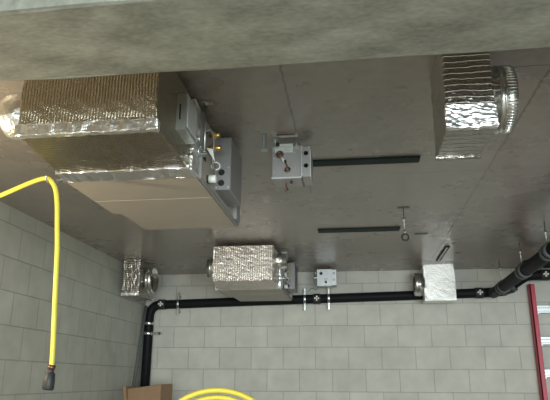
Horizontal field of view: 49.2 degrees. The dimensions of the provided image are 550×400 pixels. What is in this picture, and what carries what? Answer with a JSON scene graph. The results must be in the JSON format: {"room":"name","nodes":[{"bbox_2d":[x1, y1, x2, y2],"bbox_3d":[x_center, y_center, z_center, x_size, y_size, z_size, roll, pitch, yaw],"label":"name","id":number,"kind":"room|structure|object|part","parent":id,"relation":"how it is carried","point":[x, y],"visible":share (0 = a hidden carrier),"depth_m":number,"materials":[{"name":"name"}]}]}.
{"room":"mechanical room","nodes":[
{"label":"mechanical room","id":0,"kind":"room"},
{"bbox_2d":[0,201,145,399],"bbox_3d":[-2.050,0.542,0.792,0.200,2.600,10.280,-2,-17,7],"label":"wall","id":1,"kind":"structure","parent":0,"point":[98,329],"depth_m":4.24,"materials":[{"name":"concrete"}]},
{"bbox_2d":[0,47,549,274],"bbox_3d":[1.067,-0.876,0.895,6.450,0.200,10.480,-2,-17,7],"label":"ceiling","id":2,"kind":"structure","parent":0,"point":[482,209],"depth_m":3.17,"materials":[{"name":"concrete"}]},
{"bbox_2d":[0,71,241,229],"bbox_3d":[-0.513,-0.172,2.388,0.632,0.306,1.206,-2,-17,7],"label":"vav box","id":3,"kind":"object","parent":2,"relation":"hanging from","point":[138,146],"visible":0.92,"depth_m":1.97,"materials":[{"name":"silver metal"}]},
{"bbox_2d":[0,175,61,390],"bbox_3d":[-1.231,1.021,1.855,1.048,2.297,0.113,0,-17,2],"label":"extension cord","id":4,"kind":"object","parent":3,"relation":"hanging from","point":[48,384],"visible":1,"depth_m":2.02,"materials":[{"name":"yellow rubber"},{"name":"black rubber"},{"name":"zinc"}]},
{"bbox_3d":[-0.483,-0.099,2.595,0.502,0.273,0.763,-2,-17,7],"label":"casing","id":5,"kind":"part","parent":3,"relation":"part of","materials":[{"name":"silver metal"}]},
{"bbox_3d":[-0.259,-0.268,2.232,0.016,0.210,0.018,-2,-17,7],"label":"hanger rod","id":6,"kind":"part","parent":3,"relation":"part of","materials":[{"name":"silver metal"}]},
{"bbox_3d":[-0.259,-0.363,2.260,0.052,0.012,0.024,-2,-17,7],"label":"anchor plate","id":7,"kind":"part","parent":3,"relation":"part of","materials":[{"name":"metal"}]},
{"bbox_3d":[-0.183,-0.018,2.878,0.021,0.251,0.078,-2,-17,7],"label":"post","id":8,"kind":"part","parent":3,"relation":"part of","materials":[{"name":"grey metal"}]},
{"bbox_2d":[121,259,158,300],"bbox_3d":[-1.182,0.721,5.363,0.236,0.318,0.400,-2,-17,7],"label":"box","id":9,"kind":"object","parent":2,"relation":"attached to","point":[140,280],"visible":1,"depth_m":5.22,"materials":[{"name":"silver metal"}]},
{"bbox_2d":[206,245,297,300],"bbox_3d":[-0.157,0.632,5.075,0.629,0.304,1.201,-2,-17,7],"label":"vav box","id":10,"kind":"object","parent":2,"relation":"hanging from","point":[240,272],"visible":1,"depth_m":4.55,"materials":[{"name":"silver metal"}]},
{"bbox_3d":[-0.162,0.707,5.284,0.526,0.273,0.763,-2,-17,7],"label":"casing","id":11,"kind":"part","parent":10,"relation":"part of","materials":[{"name":"silver metal"}]},
{"bbox_2d":[0,0,549,80],"bbox_3d":[1.113,-0.533,1.164,6.050,0.303,0.291,-2,-17,7],"label":"ceiling beam","id":12,"kind":"structure","parent":2,"relation":"attached to","point":[40,39],"depth_m":1.26,"materials":[{"name":"concrete"}]},
{"bbox_2d":[261,133,312,190],"bbox_3d":[0.054,-0.152,2.588,0.206,0.224,0.196,-2,-17,7],"label":"junction box","id":13,"kind":"object","parent":2,"relation":"hanging from","point":[292,166],"visible":1,"depth_m":2.56,"materials":[{"name":"grey metal"}]},
{"bbox_3d":[0.038,-0.223,2.588,0.079,0.040,0.003,-2,-17,7],"label":"label plate","id":14,"kind":"part","parent":13,"relation":"part of","materials":[{"name":"grey"}]},
{"bbox_3d":[0.140,-0.147,2.612,0.042,0.138,0.126,-2,-17,7],"label":"panel","id":15,"kind":"part","parent":13,"relation":"part of","materials":[{"name":"grey metal"}]},
{"bbox_2d":[308,267,336,291],"bbox_3d":[0.436,0.731,5.515,0.260,0.237,0.134,-2,-17,7],"label":"junction box","id":16,"kind":"object","parent":2,"relation":"hanging from","point":[326,278],"visible":1,"depth_m":5.46,"materials":[{"name":"grey metal"}]},
{"bbox_3d":[0.544,0.720,5.508,0.044,0.143,0.126,-2,-17,7],"label":"panel","id":17,"kind":"part","parent":16,"relation":"part of","materials":[{"name":"grey metal"}]},
{"bbox_2d":[318,226,399,232],"bbox_3d":[0.580,0.207,4.157,0.563,0.010,0.095,-2,-17,7],"label":"ceiling slot","id":18,"kind":"object","parent":2,"relation":"attached to","point":[363,229],"visible":1,"depth_m":4.14,"materials":[{"name":"black"}]},
{"bbox_2d":[313,155,420,166],"bbox_3d":[0.397,-0.183,2.855,0.571,0.010,0.073,-2,-17,7],"label":"ceiling slot","id":19,"kind":"object","parent":2,"relation":"attached to","point":[397,159],"visible":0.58,"depth_m":2.84,"materials":[{"name":"black"}]},
{"bbox_2d":[397,207,409,240],"bbox_3d":[0.774,0.145,3.594,0.070,0.212,0.020,-2,-17,7],"label":"hanger","id":20,"kind":"object","parent":2,"relation":"hanging from","point":[404,233],"visible":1,"depth_m":3.58,"materials":[{"name":"grey metal"}]},
{"bbox_3d":[0.774,0.125,3.600,0.013,0.162,0.013,-9,-19,29],"label":"rod","id":21,"kind":"part","parent":20,"relation":"part of","materials":[{"name":"silver metal"}]},
{"bbox_2d":[413,264,456,302],"bbox_3d":[1.440,0.758,5.430,0.351,0.329,0.212,-2,-17,7],"label":"box","id":22,"kind":"object","parent":2,"relation":"attached to","point":[435,283],"visible":1,"depth_m":5.35,"materials":[{"name":"silver metal"}]},
{"bbox_2d":[436,246,449,260],"bbox_3d":[1.376,0.441,4.923,0.040,0.014,0.560,-2,-17,7],"label":"ceiling slot","id":23,"kind":"object","parent":2,"relation":"attached to","point":[446,248],"visible":1,"depth_m":4.89,"materials":[{"name":"black"}]},
{"bbox_2d":[430,51,518,160],"bbox_3d":[0.622,-0.316,1.892,0.219,0.304,0.277,-2,-17,7],"label":"duct plenum","id":24,"kind":"object","parent":2,"relation":"attached to","point":[472,100],"visible":0.92,"depth_m":1.78,"materials":[{"name":"silver metal"}]},
{"bbox_2d":[488,221,549,297],"bbox_3d":[2.290,0.235,3.723,1.213,0.298,3.404,-2,-17,7],"label":"drain pipe","id":25,"kind":"object","parent":2,"relation":"hanging from","point":[525,269],"visible":1,"depth_m":4.39,"materials":[{"name":"black plastic"}]},
{"bbox_3d":[1.765,0.219,3.915,0.017,0.162,0.017,-9,-19,29],"label":"hanger rod","id":26,"kind":"part","parent":25,"relation":"part of","materials":[{"name":"silver metal"}]},
{"bbox_2d":[146,268,549,399],"bbox_3d":[1.731,1.928,5.376,6.450,2.600,0.200,-2,-17,7],"label":"wall","id":27,"kind":"structure","parent":0,"point":[465,348],"depth_m":5.59,"materials":[{"name":"concrete"}]},
{"bbox_2d":[140,269,549,386],"bbox_3d":[1.022,1.917,5.266,4.640,2.553,0.250,-3,-17,10],"label":"drain pipe","id":28,"kind":"object","parent":27,"relation":"attached to","point":[542,274],"visible":0.77,"depth_m":5.66,"materials":[{"name":"black plastic"}]},
{"bbox_3d":[1.056,1.768,0.104,6.450,0.120,10.480,-2,-17,7],"label":"floor","id":29,"kind":"structure","parent":0,"visible":0},
{"bbox_2d":[132,306,147,385],"bbox_3d":[-1.295,2.046,5.256,0.039,2.262,0.418,-4,-17,14],"label":"conduit","id":30,"kind":"object","parent":29,"relation":"on","point":[145,308],"visible":0.8,"depth_m":5.58,"materials":[{"name":"grey metal"}]},
{"bbox_2d":[123,384,172,399],"bbox_3d":[-1.079,2.316,4.900,0.351,1.562,0.285,-2,-17,7],"label":"carton","id":31,"kind":"object","parent":29,"relation":"on","point":[161,391],"visible":1,"depth_m":4.99,"materials":[{"name":"brown cardboard"}]},
{"bbox_2d":[178,388,255,399],"bbox_3d":[-0.211,1.512,2.213,0.561,1.569,0.350,-2,-17,7],"label":"coil","id":32,"kind":"object","parent":29,"relation":"on","point":[208,390],"visible":1,"depth_m":2.31,"materials":[{"name":"yellow rubber"}]},
{"bbox_2d":[527,284,549,399],"bbox_3d":[2.548,1.932,5.099,0.490,2.440,0.080,-2,-17,7],"label":"ladder","id":33,"kind":"object","parent":29,"relation":"on","point":[535,310],"visible":1,"depth_m":5.30,"materials":[{"name":"red metal"}]}
]}

